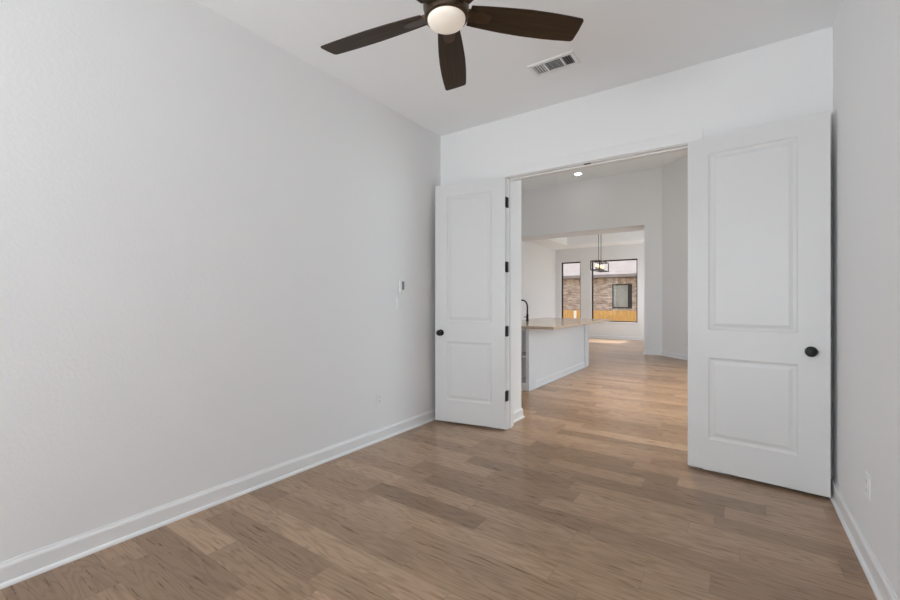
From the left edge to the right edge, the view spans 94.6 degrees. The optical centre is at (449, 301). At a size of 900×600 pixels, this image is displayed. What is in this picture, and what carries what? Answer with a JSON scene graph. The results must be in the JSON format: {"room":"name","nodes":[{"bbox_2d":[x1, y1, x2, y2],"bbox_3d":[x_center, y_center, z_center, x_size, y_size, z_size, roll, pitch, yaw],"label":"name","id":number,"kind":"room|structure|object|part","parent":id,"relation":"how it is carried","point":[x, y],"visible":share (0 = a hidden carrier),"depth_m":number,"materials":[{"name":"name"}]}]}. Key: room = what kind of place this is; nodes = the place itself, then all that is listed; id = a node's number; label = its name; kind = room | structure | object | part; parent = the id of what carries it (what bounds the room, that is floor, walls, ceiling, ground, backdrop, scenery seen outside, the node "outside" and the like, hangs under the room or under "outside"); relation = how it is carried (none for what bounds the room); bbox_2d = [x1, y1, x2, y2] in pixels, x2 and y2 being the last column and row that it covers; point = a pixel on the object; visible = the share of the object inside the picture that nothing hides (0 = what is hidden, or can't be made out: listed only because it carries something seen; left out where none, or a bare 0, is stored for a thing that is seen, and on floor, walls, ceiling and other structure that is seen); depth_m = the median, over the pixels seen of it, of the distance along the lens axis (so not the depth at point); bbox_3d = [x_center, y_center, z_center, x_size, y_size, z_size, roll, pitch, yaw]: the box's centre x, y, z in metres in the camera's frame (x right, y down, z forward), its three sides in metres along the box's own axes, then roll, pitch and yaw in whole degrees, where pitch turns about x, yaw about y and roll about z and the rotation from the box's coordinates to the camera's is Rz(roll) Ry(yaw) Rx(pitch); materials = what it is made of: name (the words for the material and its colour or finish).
{"room":"empty room","nodes":[
{"label":"empty room","id":0,"kind":"room"},
{"bbox_2d":[0,0,440,562],"bbox_3d":[-2.186,-0.275,1.657,0.120,3.069,7.128,0,0,35],"label":"wall","id":1,"kind":"structure","parent":0,"point":[209,235],"depth_m":2.44,"materials":[{"name":"white paint"}]},
{"bbox_2d":[0,409,434,589],"bbox_3d":[-2.082,1.208,1.676,0.030,0.105,6.978,0,0,35],"label":"baseboard","id":2,"kind":"structure","parent":1,"relation":"attached to","point":[15,570],"depth_m":2.38,"materials":[{"name":"white wood"}]},
{"bbox_2d":[376,392,381,405],"bbox_3d":[-0.641,0.884,3.768,0.009,0.117,0.072,0,0,35],"label":"power outlet","id":3,"kind":"object","parent":1,"relation":"attached to","point":[378,395],"visible":1,"depth_m":3.76,"materials":[{"name":"white plastic"}]},
{"bbox_2d":[399,280,405,292],"bbox_3d":[-0.461,-0.148,4.015,0.024,0.124,0.072,0,0,35],"label":"light switch","id":4,"kind":"object","parent":1,"relation":"attached to","point":[401,282],"visible":1,"depth_m":4.00,"materials":[{"name":"white plastic"}]},
{"bbox_2d":[0,338,876,599],"bbox_3d":[2.074,1.360,5.439,9.200,0.200,18.300,0,0,35],"label":"floor","id":5,"kind":"structure","parent":0,"point":[594,493],"depth_m":2.35,"materials":[{"name":"brown wood"}]},
{"bbox_2d":[521,325,588,390],"bbox_3d":[1.547,0.820,7.229,0.892,0.880,2.820,0,0,35],"label":"kitchen island","id":6,"kind":"object","parent":5,"relation":"on","point":[547,356],"visible":0.38,"depth_m":6.57,"materials":[{"name":"paint"}]},
{"bbox_2d":[521,352,525,357],"bbox_3d":[0.894,0.790,6.289,0.812,0.020,0.470,0,0,35],"label":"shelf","id":7,"kind":"object","parent":6,"relation":"attached to","point":[523,354],"depth_m":6.06,"materials":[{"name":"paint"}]},
{"bbox_3d":[0.748,0.820,6.080,0.892,0.880,0.020,0,0,35],"label":"frame","id":8,"kind":"part","parent":6,"relation":"part of","materials":[{"name":"paint"}]},
{"bbox_3d":[1.170,0.820,5.933,0.032,0.880,0.220,0,0,35],"label":"post","id":9,"kind":"part","parent":6,"relation":"part of","materials":[{"name":"paint"}]},
{"bbox_2d":[521,318,609,329],"bbox_3d":[1.697,0.360,7.149,1.310,0.040,2.980,0,0,35],"label":"island countertop","id":10,"kind":"structure","parent":6,"relation":"on","point":[538,323],"depth_m":6.74,"materials":[{"name":"beige stone"}]},
{"bbox_2d":[521,299,528,320],"bbox_3d":[1.260,0.151,7.354,0.257,0.378,0.139,0,0,35],"label":"kitchen faucet","id":11,"kind":"object","parent":10,"relation":"on","point":[527,314],"visible":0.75,"depth_m":7.32,"materials":[{"name":"black metal"}]},
{"bbox_3d":[2.647,0.820,8.060,0.032,0.880,0.200,0,0,35],"label":"post","id":12,"kind":"part","parent":6,"relation":"part of","materials":[{"name":"paint"}]},
{"bbox_2d":[195,0,841,135],"bbox_3d":[-0.826,-1.909,0.713,3.432,0.200,7.128,0,0,35],"label":"ceiling","id":13,"kind":"structure","parent":0,"point":[617,43],"depth_m":2.92,"materials":[{"name":"white paint"}]},
{"bbox_2d":[321,0,583,90],"bbox_3d":[-0.055,-1.529,1.873,1.296,0.566,1.273,-2,0,35],"label":"ceiling fan","id":14,"kind":"object","parent":13,"relation":"hanging from","point":[446,18],"visible":1,"depth_m":1.99,"materials":[{"name":"brown wood"}]},
{"bbox_3d":[-0.376,-1.306,2.042,0.562,0.006,0.145,-2,13,23],"label":"blade","id":15,"kind":"part","parent":14,"relation":"part of","materials":[{"name":"brown wood"}]},
{"bbox_3d":[-0.016,-1.270,1.893,0.173,0.046,0.173,-2,0,35],"label":"lamp shade","id":16,"kind":"part","parent":14,"relation":"part of","materials":[{"name":"white glass"}]},
{"bbox_3d":[0.014,-1.318,2.281,0.145,0.006,0.562,-15,-1,4],"label":"blade","id":17,"kind":"part","parent":14,"relation":"part of","materials":[{"name":"brown wood"}]},
{"bbox_3d":[0.361,-1.329,1.984,0.562,0.006,0.145,-2,-13,-13],"label":"blade","id":18,"kind":"part","parent":14,"relation":"part of","materials":[{"name":"brown wood"}]},
{"bbox_2d":[527,50,580,77],"bbox_3d":[0.789,-1.804,3.162,0.354,0.013,0.185,0,0,35],"label":"ceiling vent","id":19,"kind":"object","parent":13,"relation":"in","point":[568,59],"visible":1,"depth_m":3.15,"materials":[{"name":"white metal"}]},
{"bbox_2d":[521,241,555,319],"bbox_3d":[0.857,-0.945,10.944,0.120,4.410,10.645,0,0,35],"label":"wall","id":20,"kind":"structure","parent":0,"point":[538,263],"depth_m":13.86,"materials":[{"name":"white paint"}]},
{"bbox_2d":[526,230,643,249],"bbox_3d":[4.653,-2.115,12.798,4.000,0.450,2.970,0,0,35],"label":"ceiling","id":21,"kind":"structure","parent":0,"point":[634,237],"depth_m":13.51,"materials":[{"name":"white paint"}]},
{"bbox_2d":[590,234,608,271],"bbox_3d":[4.498,-1.542,12.461,0.272,1.256,1.022,0,0,35],"label":"chandelier","id":22,"kind":"object","parent":21,"relation":"hanging from","point":[599,265],"visible":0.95,"depth_m":12.35,"materials":[{"name":"black metal"}]},
{"bbox_2d":[521,167,661,350],"bbox_3d":[3.566,-0.945,11.221,4.015,4.410,0.860,0,0,35],"label":"wall","id":23,"kind":"structure","parent":0,"point":[631,201],"depth_m":10.37,"materials":[{"name":"white paint"}]},
{"bbox_2d":[556,243,643,336],"bbox_3d":[5.576,-0.590,14.056,4.080,3.700,0.150,0,0,35],"label":"wall","id":24,"kind":"structure","parent":0,"point":[630,251],"depth_m":14.25,"materials":[{"name":"white paint"}]},
{"bbox_2d":[562,262,580,318],"bbox_3d":[4.376,-0.357,14.938,0.713,2.115,0.060,0,0,35],"label":"window","id":25,"kind":"structure","parent":24,"relation":"in","point":[565,262],"depth_m":14.95,"materials":[{"name":"brown metal"}]},
{"bbox_2d":[592,259,636,322],"bbox_3d":[5.583,-0.357,14.100,1.493,2.115,0.060,0,0,35],"label":"window","id":26,"kind":"structure","parent":24,"relation":"in","point":[620,259],"depth_m":14.18,"materials":[{"name":"brown metal"}]},
{"bbox_2d":[589,335,643,339],"bbox_3d":[5.442,1.208,14.039,3.880,0.105,0.030,0,0,35],"label":"baseboard","id":27,"kind":"structure","parent":24,"relation":"attached to","point":[590,336],"depth_m":13.94,"materials":[{"name":"white wood"}]},
{"bbox_2d":[602,322,636,323],"bbox_3d":[5.533,0.707,14.027,1.491,0.026,0.114,0,0,35],"label":"trim","id":28,"kind":"structure","parent":24,"relation":"attached to","point":[602,322],"depth_m":13.88,"materials":[{"name":"white wood"}]},
{"bbox_2d":[521,150,687,189],"bbox_3d":[3.280,-3.247,7.071,8.520,0.206,8.002,0,0,35],"label":"ceiling","id":29,"kind":"structure","parent":0,"point":[657,161],"depth_m":9.98,"materials":[{"name":"white paint"}]},
{"bbox_2d":[441,27,832,476],"bbox_3d":[1.085,-0.945,4.015,8.400,4.410,0.477,0,0,35],"label":"wall","id":30,"kind":"structure","parent":0,"point":[790,78],"depth_m":3.29,"materials":[{"name":"white paint"}]},
{"bbox_2d":[435,177,508,428],"bbox_3d":[0.203,0.014,4.204,0.772,2.448,0.157,0,0,24],"label":"door","id":31,"kind":"structure","parent":30,"relation":"in","point":[471,266],"depth_m":4.18,"materials":[{"name":"white wood"}]},
{"bbox_3d":[-0.107,0.323,4.292,0.066,0.066,0.061,0,0,24],"label":"knob","id":32,"kind":"part","parent":31,"relation":"part of","materials":[{"name":"black metal"}]},
{"bbox_2d":[514,408,524,422],"bbox_3d":[-0.752,1.208,5.396,3.569,0.105,0.365,0,0,35],"label":"baseboard","id":33,"kind":"structure","parent":30,"relation":"in","point":[518,414],"depth_m":4.43,"materials":[{"name":"white wood"}]},
{"bbox_2d":[498,128,702,467],"bbox_3d":[1.238,-0.024,3.693,1.740,2.568,0.160,0,0,35],"label":"door frame","id":34,"kind":"structure","parent":30,"relation":"attached to","point":[510,180],"depth_m":3.85,"materials":[{"name":"white wood"}]},
{"bbox_2d":[688,110,830,497],"bbox_3d":[2.114,0.014,2.899,0.804,2.448,0.157,0,0,42],"label":"door","id":35,"kind":"structure","parent":30,"relation":"in","point":[759,197],"depth_m":2.86,"materials":[{"name":"white wood"}]},
{"bbox_3d":[2.312,0.323,2.657,0.066,0.066,0.061,0,0,42],"label":"knob","id":36,"kind":"part","parent":35,"relation":"part of","materials":[{"name":"black metal"}]},
{"bbox_2d":[662,155,687,354],"bbox_3d":[6.292,-0.945,7.888,4.265,4.410,3.225,0,0,35],"label":"wall","id":37,"kind":"structure","parent":0,"point":[674,174],"depth_m":9.32,"materials":[{"name":"white paint"}]},
{"bbox_2d":[643,350,687,359],"bbox_3d":[5.610,1.208,7.806,1.114,0.105,5.701,0,0,-20],"label":"baseboard","id":38,"kind":"structure","parent":37,"relation":"attached to","point":[648,352],"depth_m":9.55,"materials":[{"name":"white wood"}]},
{"bbox_2d":[833,0,899,599],"bbox_3d":[0.534,-0.275,-0.232,0.120,3.069,7.128,0,0,35],"label":"wall","id":39,"kind":"structure","parent":0,"point":[866,33],"depth_m":1.97,"materials":[{"name":"white paint"}]},
{"bbox_2d":[830,477,898,599],"bbox_3d":[0.515,1.208,-0.128,0.030,0.105,6.978,0,0,35],"label":"baseboard","id":40,"kind":"structure","parent":39,"relation":"attached to","point":[878,581],"depth_m":2.01,"materials":[{"name":"white wood"}]},
{"bbox_2d":[866,471,870,500],"bbox_3d":[1.992,0.878,1.979,0.009,0.117,0.072,0,0,35],"label":"power outlet","id":41,"kind":"object","parent":39,"relation":"attached to","point":[868,477],"visible":1,"depth_m":1.96,"materials":[{"name":"white plastic"}]},
{"label":"outside","id":42,"kind":"structure","parent":0,"visible":0},
{"bbox_3d":[1.426,2.360,2.053,80.000,0.200,85.000,0,0,35],"label":"ground","id":43,"kind":"structure","parent":42,"visible":0},
{"bbox_2d":[563,260,636,310],"bbox_3d":[10.271,-0.715,23.549,18.800,5.950,9.200,0,0,35],"label":"brick house","id":44,"kind":"structure","parent":43,"relation":"on","point":[615,289],"depth_m":20.26,"materials":[{"name":"brick"}]},
{"bbox_3d":[8.261,-0.260,19.910,0.790,1.050,0.010,0,0,35],"label":"pane","id":45,"kind":"part","parent":44,"relation":"part of","materials":[{"name":"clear glass"}]},
{"bbox_2d":[563,310,636,320],"bbox_3d":[6.061,1.304,18.350,13.017,1.853,0.063,0,0,35],"label":"wooden fence","id":46,"kind":"object","parent":43,"relation":"on","point":[616,315],"visible":0.09,"depth_m":17.75,"materials":[{"name":"brown wood"}]}
]}

